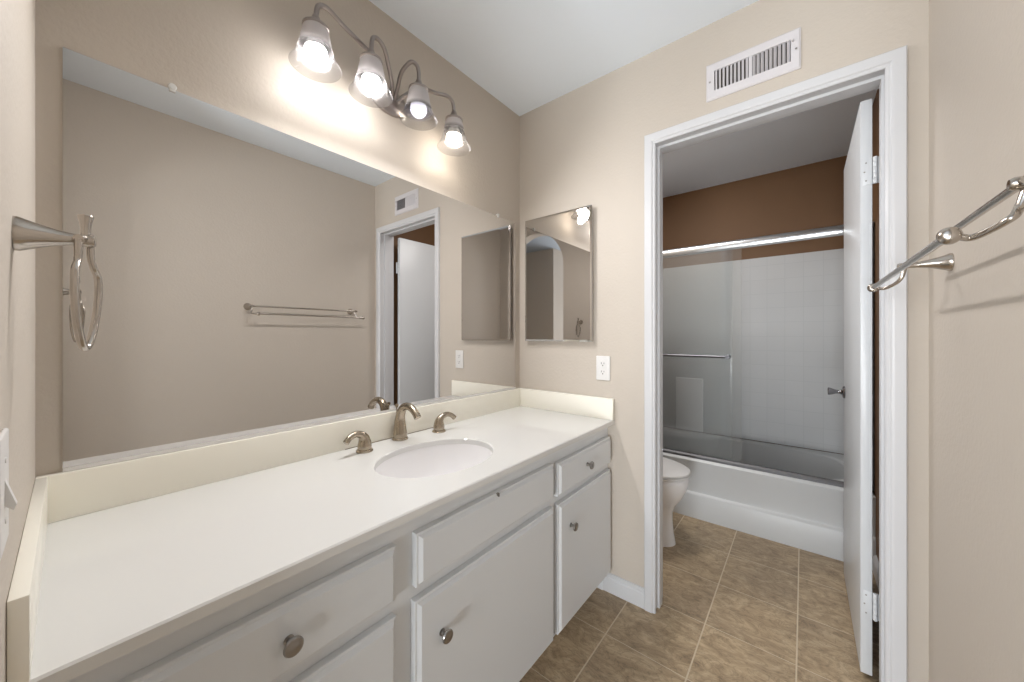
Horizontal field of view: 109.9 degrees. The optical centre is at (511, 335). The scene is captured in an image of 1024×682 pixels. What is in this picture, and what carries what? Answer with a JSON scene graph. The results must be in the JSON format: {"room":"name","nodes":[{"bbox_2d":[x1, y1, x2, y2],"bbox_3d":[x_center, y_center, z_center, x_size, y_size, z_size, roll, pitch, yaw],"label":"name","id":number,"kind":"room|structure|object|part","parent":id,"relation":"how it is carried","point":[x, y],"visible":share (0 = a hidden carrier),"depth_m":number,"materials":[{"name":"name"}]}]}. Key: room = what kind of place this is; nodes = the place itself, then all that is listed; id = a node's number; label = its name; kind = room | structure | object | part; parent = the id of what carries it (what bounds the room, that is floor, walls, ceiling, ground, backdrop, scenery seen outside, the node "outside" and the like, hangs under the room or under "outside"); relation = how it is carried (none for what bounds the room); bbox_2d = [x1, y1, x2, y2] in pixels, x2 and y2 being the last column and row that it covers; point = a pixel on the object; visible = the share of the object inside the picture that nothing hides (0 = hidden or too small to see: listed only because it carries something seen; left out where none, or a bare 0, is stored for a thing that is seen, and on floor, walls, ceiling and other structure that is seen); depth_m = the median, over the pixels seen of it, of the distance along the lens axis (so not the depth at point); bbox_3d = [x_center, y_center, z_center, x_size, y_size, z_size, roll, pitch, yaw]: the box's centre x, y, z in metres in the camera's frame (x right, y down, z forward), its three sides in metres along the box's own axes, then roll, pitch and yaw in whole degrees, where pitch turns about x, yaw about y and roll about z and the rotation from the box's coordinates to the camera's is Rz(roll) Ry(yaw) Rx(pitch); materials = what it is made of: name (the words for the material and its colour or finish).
{"room":"bathroom","nodes":[
{"label":"bathroom","id":0,"kind":"room"},
{"bbox_2d":[0,0,34,681],"bbox_3d":[-0.687,-0.016,0.423,4.800,2.440,0.120,0,0,39],"label":"wall","id":1,"kind":"structure","parent":0,"point":[17,17],"depth_m":0.47,"materials":[{"name":"beige paint"}]},
{"bbox_2d":[0,428,17,560],"bbox_3d":[-0.502,0.154,0.358,0.072,0.114,0.011,0,0,39],"label":"light switch","id":2,"kind":"object","parent":1,"relation":"attached to","point":[8,500],"visible":1,"depth_m":0.35,"materials":[{"name":"white plastic"}]},
{"bbox_3d":[-0.504,0.154,0.355,0.072,0.114,0.004,0,0,39],"label":"plate","id":3,"kind":"part","parent":2,"relation":"part of","materials":[{"name":"white plastic"}]},
{"bbox_2d":[11,214,102,350],"bbox_3d":[-0.603,-0.071,0.480,0.065,0.187,0.076,0,0,39],"label":"towel ring","id":4,"kind":"object","parent":1,"relation":"attached to","point":[26,234],"visible":1,"depth_m":0.48,"materials":[{"name":"silver metal"}]},
{"bbox_3d":[-0.604,-0.128,0.477,0.043,0.043,0.069,0,0,39],"label":"post","id":5,"kind":"part","parent":4,"relation":"part of","materials":[{"name":"silver metal"}]},
{"bbox_2d":[35,0,519,477],"bbox_3d":[-0.497,-0.016,1.446,0.100,2.440,1.706,0,0,39],"label":"wall","id":6,"kind":"structure","parent":0,"point":[244,58],"depth_m":1.08,"materials":[{"name":"beige paint"}]},
{"bbox_2d":[35,388,519,523],"bbox_3d":[-0.469,0.345,1.385,0.019,0.100,1.648,0,0,39],"label":"backsplash","id":7,"kind":"structure","parent":6,"relation":"attached to","point":[73,493],"depth_m":0.97,"materials":[{"name":"beige stone"}]},
{"bbox_2d":[63,47,515,471],"bbox_3d":[-0.475,-0.171,1.384,0.012,0.930,1.568,0,0,39],"label":"wall mirror","id":8,"kind":"object","parent":6,"relation":"attached to","point":[258,279],"visible":1,"depth_m":1.02,"materials":[{"name":"white mirror"}]},
{"bbox_2d":[298,2,463,146],"bbox_3d":[-0.431,-0.909,1.304,0.180,0.253,0.690,0,0,39],"label":"vanity light","id":9,"kind":"object","parent":6,"relation":"attached to","point":[314,39],"visible":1,"depth_m":1.24,"materials":[{"name":"grey metal"}]},
{"bbox_3d":[-0.589,-0.862,1.079,0.141,0.114,0.141,0,0,39],"label":"lamp shade","id":10,"kind":"part","parent":9,"relation":"part of","materials":[{"name":"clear glass"}]},
{"bbox_2d":[305,36,325,48],"bbox_3d":[-0.589,-0.889,1.079,0.058,0.062,0.058,0,0,39],"label":"socket","id":11,"kind":"object","parent":9,"relation":"attached to","point":[314,41],"depth_m":1.06,"materials":[{"name":"white plastic"}]},
{"bbox_3d":[-0.589,-0.836,1.079,0.062,0.042,0.062,0,0,39],"label":"bulb","id":12,"kind":"part","parent":9,"relation":"part of","materials":[{"name":"white glass"}]},
{"bbox_3d":[-0.522,-0.955,1.217,0.032,0.116,0.321,0,0,22],"label":"arm","id":13,"kind":"part","parent":9,"relation":"part of","materials":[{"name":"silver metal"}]},
{"bbox_3d":[-0.477,-0.870,1.217,0.141,0.114,0.141,0,0,39],"label":"lamp shade","id":14,"kind":"part","parent":9,"relation":"part of","materials":[{"name":"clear glass"}]},
{"bbox_2d":[362,71,379,78],"bbox_3d":[-0.477,-0.897,1.217,0.058,0.062,0.058,0,0,39],"label":"socket","id":15,"kind":"object","parent":9,"relation":"attached to","point":[365,74],"depth_m":1.19,"materials":[{"name":"white plastic"}]},
{"bbox_3d":[-0.477,-0.844,1.217,0.062,0.042,0.062,0,0,39],"label":"bulb","id":16,"kind":"part","parent":9,"relation":"part of","materials":[{"name":"white glass"}]},
{"bbox_3d":[-0.461,-0.967,1.295,0.031,0.134,0.172,0,0,5],"label":"arm","id":17,"kind":"part","parent":9,"relation":"part of","materials":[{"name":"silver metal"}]},
{"bbox_3d":[-0.406,-0.967,1.364,0.115,0.136,0.038,0,0,9],"label":"arm","id":18,"kind":"part","parent":9,"relation":"part of","materials":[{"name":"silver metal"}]},
{"bbox_3d":[-0.355,-0.874,1.367,0.141,0.114,0.141,0,0,39],"label":"lamp shade","id":19,"kind":"part","parent":9,"relation":"part of","materials":[{"name":"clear glass"}]},
{"bbox_3d":[-0.355,-0.848,1.367,0.062,0.042,0.062,0,0,39],"label":"bulb","id":20,"kind":"part","parent":9,"relation":"part of","materials":[{"name":"white glass"}]},
{"bbox_3d":[-0.339,-0.944,1.441,0.244,0.093,0.036,0,0,-29],"label":"arm","id":21,"kind":"part","parent":9,"relation":"part of","materials":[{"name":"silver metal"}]},
{"bbox_3d":[-0.243,-0.814,1.505,0.062,0.042,0.062,0,0,39],"label":"bulb","id":22,"kind":"part","parent":9,"relation":"part of","materials":[{"name":"white glass"}]},
{"bbox_3d":[-0.243,-0.840,1.505,0.141,0.114,0.141,0,0,39],"label":"lamp shade","id":23,"kind":"part","parent":9,"relation":"part of","materials":[{"name":"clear glass"}]},
{"bbox_2d":[447,124,460,134],"bbox_3d":[-0.243,-0.867,1.505,0.058,0.062,0.058,0,0,39],"label":"socket","id":24,"kind":"object","parent":9,"relation":"attached to","point":[452,129],"depth_m":1.49,"materials":[{"name":"white plastic"}]},
{"bbox_2d":[369,0,876,197],"bbox_3d":[0.669,-1.266,1.586,1.735,0.060,3.634,0,0,39],"label":"ceiling","id":25,"kind":"structure","parent":0,"point":[527,55],"depth_m":1.58,"materials":[{"name":"white paint"}]},
{"bbox_2d":[519,512,878,681],"bbox_3d":[0.669,1.234,1.586,1.735,0.060,3.634,0,0,39],"label":"floor","id":26,"kind":"structure","parent":0,"point":[737,606],"depth_m":1.50,"materials":[{"name":"tile"}]},
{"bbox_2d":[67,427,610,681],"bbox_3d":[-0.251,0.810,1.208,0.581,0.789,1.645,0,0,39],"label":"vanity cabinet","id":27,"kind":"object","parent":26,"relation":"on","point":[478,585],"visible":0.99,"depth_m":0.88,"materials":[{"name":"white paint"}]},
{"bbox_3d":[-0.398,0.529,0.628,0.025,0.125,0.439,0,0,39],"label":"drawer","id":28,"kind":"part","parent":27,"relation":"part of","materials":[{"name":"white paint"}]},
{"bbox_3d":[-0.376,0.528,0.614,0.027,0.032,0.032,0,0,39],"label":"knob","id":29,"kind":"part","parent":27,"relation":"part of","materials":[{"name":"grey metal"}]},
{"bbox_2d":[6,388,614,681],"bbox_3d":[-0.258,0.355,1.214,0.561,0.120,1.648,0,0,39],"label":"countertop","id":30,"kind":"structure","parent":27,"relation":"on","point":[114,559],"depth_m":0.77,"materials":[{"name":"beige stone"}]},
{"bbox_2d":[343,402,455,453],"bbox_3d":[-0.389,0.323,1.339,0.150,0.144,0.479,0,0,39],"label":"faucet","id":31,"kind":"object","parent":30,"relation":"on","point":[364,446],"visible":1,"depth_m":1.34,"materials":[{"name":"silver metal"}]},
{"bbox_3d":[-0.519,0.354,1.201,0.046,0.070,0.102,0,0,39],"label":"handle","id":32,"kind":"part","parent":31,"relation":"part of","materials":[{"name":"silver metal"}]},
{"bbox_3d":[-0.389,0.320,1.336,0.146,0.139,0.052,0,0,39],"label":"spout","id":33,"kind":"part","parent":31,"relation":"part of","materials":[{"name":"silver metal"}]},
{"bbox_3d":[-0.281,0.354,1.494,0.046,0.070,0.102,0,0,39],"label":"handle","id":34,"kind":"part","parent":31,"relation":"part of","materials":[{"name":"silver metal"}]},
{"bbox_2d":[375,444,491,477],"bbox_3d":[-0.244,0.491,1.183,0.352,0.151,0.451,0,0,39],"label":"sink","id":35,"kind":"object","parent":30,"relation":"in","point":[437,460],"visible":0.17,"depth_m":1.33,"materials":[{"name":"white ceramic"}]},
{"bbox_3d":[-0.398,0.737,0.628,0.025,0.230,0.439,0,0,39],"label":"drawer","id":36,"kind":"part","parent":27,"relation":"part of","materials":[{"name":"white paint"}]},
{"bbox_3d":[-0.162,0.732,0.878,0.027,0.032,0.032,0,0,39],"label":"knob","id":37,"kind":"part","parent":27,"relation":"part of","materials":[{"name":"grey metal"}]},
{"bbox_3d":[-0.042,0.860,1.068,0.025,0.480,0.594,0,0,39],"label":"cabinet door","id":38,"kind":"part","parent":27,"relation":"part of","materials":[{"name":"white paint"}]},
{"bbox_3d":[0.236,0.727,1.368,0.027,0.032,0.032,0,0,39],"label":"knob","id":39,"kind":"part","parent":27,"relation":"part of","materials":[{"name":"grey metal"}]},
{"bbox_3d":[0.310,0.533,1.501,0.025,0.122,0.459,0,0,39],"label":"drawer","id":40,"kind":"part","parent":27,"relation":"part of","materials":[{"name":"white paint"}]},
{"bbox_3d":[0.310,0.863,1.501,0.025,0.478,0.459,0,0,39],"label":"cabinet door","id":41,"kind":"part","parent":27,"relation":"part of","materials":[{"name":"white paint"}]},
{"bbox_3d":[0.321,0.532,1.473,0.027,0.032,0.032,0,0,39],"label":"knob","id":42,"kind":"part","parent":27,"relation":"part of","materials":[{"name":"grey metal"}]},
{"bbox_2d":[663,457,689,546],"bbox_3d":[0.709,0.825,2.252,0.744,0.758,0.464,0,0,39],"label":"toilet","id":43,"kind":"object","parent":26,"relation":"on","point":[676,475],"visible":0.26,"depth_m":2.02,"materials":[{"name":"white ceramic"}]},
{"bbox_3d":[0.801,0.796,2.176,0.503,0.016,0.368,0,0,39],"label":"seat","id":44,"kind":"part","parent":43,"relation":"part of","materials":[{"name":"white plastic"}]},
{"bbox_3d":[0.798,0.775,2.179,0.514,0.024,0.372,0,0,39],"label":"lid","id":45,"kind":"part","parent":43,"relation":"part of","materials":[{"name":"white plastic"}]},
{"bbox_2d":[663,427,875,569],"bbox_3d":[1.502,1.012,2.613,1.533,0.385,0.763,0,0,39],"label":"bathtub","id":46,"kind":"object","parent":26,"relation":"on","point":[806,515],"visible":0.65,"depth_m":2.22,"materials":[{"name":"white ceramic"}]},
{"bbox_2d":[663,224,843,487],"bbox_3d":[1.287,0.110,2.348,1.509,1.418,0.088,0,0,39],"label":"shower door","id":47,"kind":"structure","parent":46,"relation":"on","point":[838,230],"depth_m":2.21,"materials":[{"name":"grey metal"}]},
{"bbox_3d":[1.075,0.121,2.526,0.914,1.357,0.006,0,0,39],"label":"sliding panel","id":48,"kind":"part","parent":47,"relation":"part of","materials":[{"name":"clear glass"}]},
{"bbox_3d":[1.296,-0.573,2.358,1.509,0.051,0.056,0,0,39],"label":"header rail","id":49,"kind":"part","parent":47,"relation":"part of","materials":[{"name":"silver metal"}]},
{"bbox_2d":[520,0,928,681],"bbox_3d":[0.675,-0.016,1.593,1.535,2.440,0.115,0,0,39],"label":"wall","id":50,"kind":"structure","parent":0,"point":[584,146],"depth_m":1.60,"materials":[{"name":"beige paint"}]},
{"bbox_2d":[525,205,592,341],"bbox_3d":[0.235,-0.296,1.857,0.400,0.657,0.030,0,0,39],"label":"medicine cabinet","id":51,"kind":"object","parent":50,"relation":"attached to","point":[558,246],"visible":1,"depth_m":1.83,"materials":[{"name":"silver mirror"}]},
{"bbox_2d":[596,356,609,380],"bbox_3d":[0.433,0.157,1.710,0.070,0.115,0.008,0,0,39],"label":"power outlet","id":52,"kind":"object","parent":50,"relation":"attached to","point":[602,362],"visible":1,"depth_m":1.71,"materials":[{"name":"white plastic"}]},
{"bbox_2d":[599,361,605,366],"bbox_3d":[0.431,0.138,1.708,0.034,0.028,0.003,0,0,39],"label":"socket","id":53,"kind":"object","parent":52,"relation":"attached to","point":[601,363],"depth_m":1.71,"materials":[{"name":"white plastic"}]},
{"bbox_2d":[599,369,605,374],"bbox_3d":[0.431,0.177,1.708,0.034,0.028,0.003,0,0,39],"label":"socket","id":54,"kind":"object","parent":52,"relation":"attached to","point":[601,371],"depth_m":1.71,"materials":[{"name":"white plastic"}]},
{"bbox_2d":[603,573,643,608],"bbox_3d":[0.489,1.162,1.661,0.247,0.085,0.014,0,0,39],"label":"baseboard","id":55,"kind":"structure","parent":50,"relation":"attached to","point":[624,589],"depth_m":1.64,"materials":[{"name":"white paint"}]},
{"bbox_2d":[706,27,800,102],"bbox_3d":[0.885,-0.999,1.336,0.294,0.143,0.020,0,0,39],"label":"air vent","id":56,"kind":"object","parent":50,"relation":"in","point":[780,55],"visible":1,"depth_m":1.33,"materials":[{"name":"white metal"}]},
{"bbox_2d":[644,45,906,681],"bbox_3d":[0.926,0.165,1.380,0.786,2.078,0.134,0,0,39],"label":"door frame","id":57,"kind":"structure","parent":50,"relation":"attached to","point":[894,62],"depth_m":1.15,"materials":[{"name":"white paint"}]},
{"bbox_2d":[827,99,878,675],"bbox_3d":[1.425,0.181,1.487,0.157,2.002,0.745,0,0,39],"label":"door","id":58,"kind":"structure","parent":50,"relation":"in","point":[861,170],"depth_m":1.28,"materials":[{"name":"white paint"}]},
{"bbox_3d":[1.583,0.276,1.755,0.064,0.060,0.060,0,0,39],"label":"knob","id":59,"kind":"part","parent":58,"relation":"part of","materials":[{"name":"silver metal"}]},
{"bbox_2d":[663,155,846,454],"bbox_3d":[1.782,-0.016,2.958,1.535,2.440,0.100,0,0,39],"label":"wall","id":60,"kind":"structure","parent":0,"point":[809,196],"depth_m":2.78,"materials":[{"name":"brown paint"}]},
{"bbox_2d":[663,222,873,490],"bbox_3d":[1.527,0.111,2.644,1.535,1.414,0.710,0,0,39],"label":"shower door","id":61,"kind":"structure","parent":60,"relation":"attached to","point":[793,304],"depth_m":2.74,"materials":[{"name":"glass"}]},
{"bbox_2d":[676,377,702,431],"bbox_3d":[1.518,0.592,3.078,0.216,0.451,0.022,0,0,39],"label":"panel","id":62,"kind":"object","parent":61,"relation":"attached to","point":[689,391],"visible":1,"depth_m":3.07,"materials":[{"name":"white ceramic"}]},
{"bbox_2d":[872,0,1023,681],"bbox_3d":[1.342,-0.016,1.117,0.100,2.440,3.514,0,0,39],"label":"wall","id":63,"kind":"structure","parent":0,"point":[976,47],"depth_m":0.78,"materials":[{"name":"beige paint"}]},
{"bbox_2d":[873,555,878,590],"bbox_3d":[1.576,1.162,1.497,0.014,0.085,0.870,0,0,39],"label":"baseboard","id":64,"kind":"structure","parent":63,"relation":"attached to","point":[875,559],"depth_m":1.76,"materials":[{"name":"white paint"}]},
{"bbox_2d":[867,176,1023,291],"bbox_3d":[0.839,-0.163,0.695,0.148,0.084,0.737,0,0,39],"label":"towel rail","id":65,"kind":"object","parent":63,"relation":"attached to","point":[949,235],"visible":1,"depth_m":0.50,"materials":[{"name":"silver metal"}]},
{"bbox_3d":[1.030,-0.152,0.977,0.014,0.055,0.067,0,0,-15],"label":"arm","id":66,"kind":"part","parent":65,"relation":"part of","materials":[{"name":"silver metal"}]},
{"bbox_3d":[1.064,-0.183,0.929,0.095,0.045,0.045,0,0,39],"label":"post","id":67,"kind":"part","parent":65,"relation":"part of","materials":[{"name":"silver metal"}]},
{"bbox_3d":[0.606,-0.152,0.455,0.026,0.054,0.061,0,0,-5],"label":"arm","id":68,"kind":"part","parent":65,"relation":"part of","materials":[{"name":"silver metal"}]},
{"bbox_3d":[0.642,-0.183,0.409,0.095,0.045,0.045,0,0,39],"label":"post","id":69,"kind":"part","parent":65,"relation":"part of","materials":[{"name":"silver metal"}]}
]}

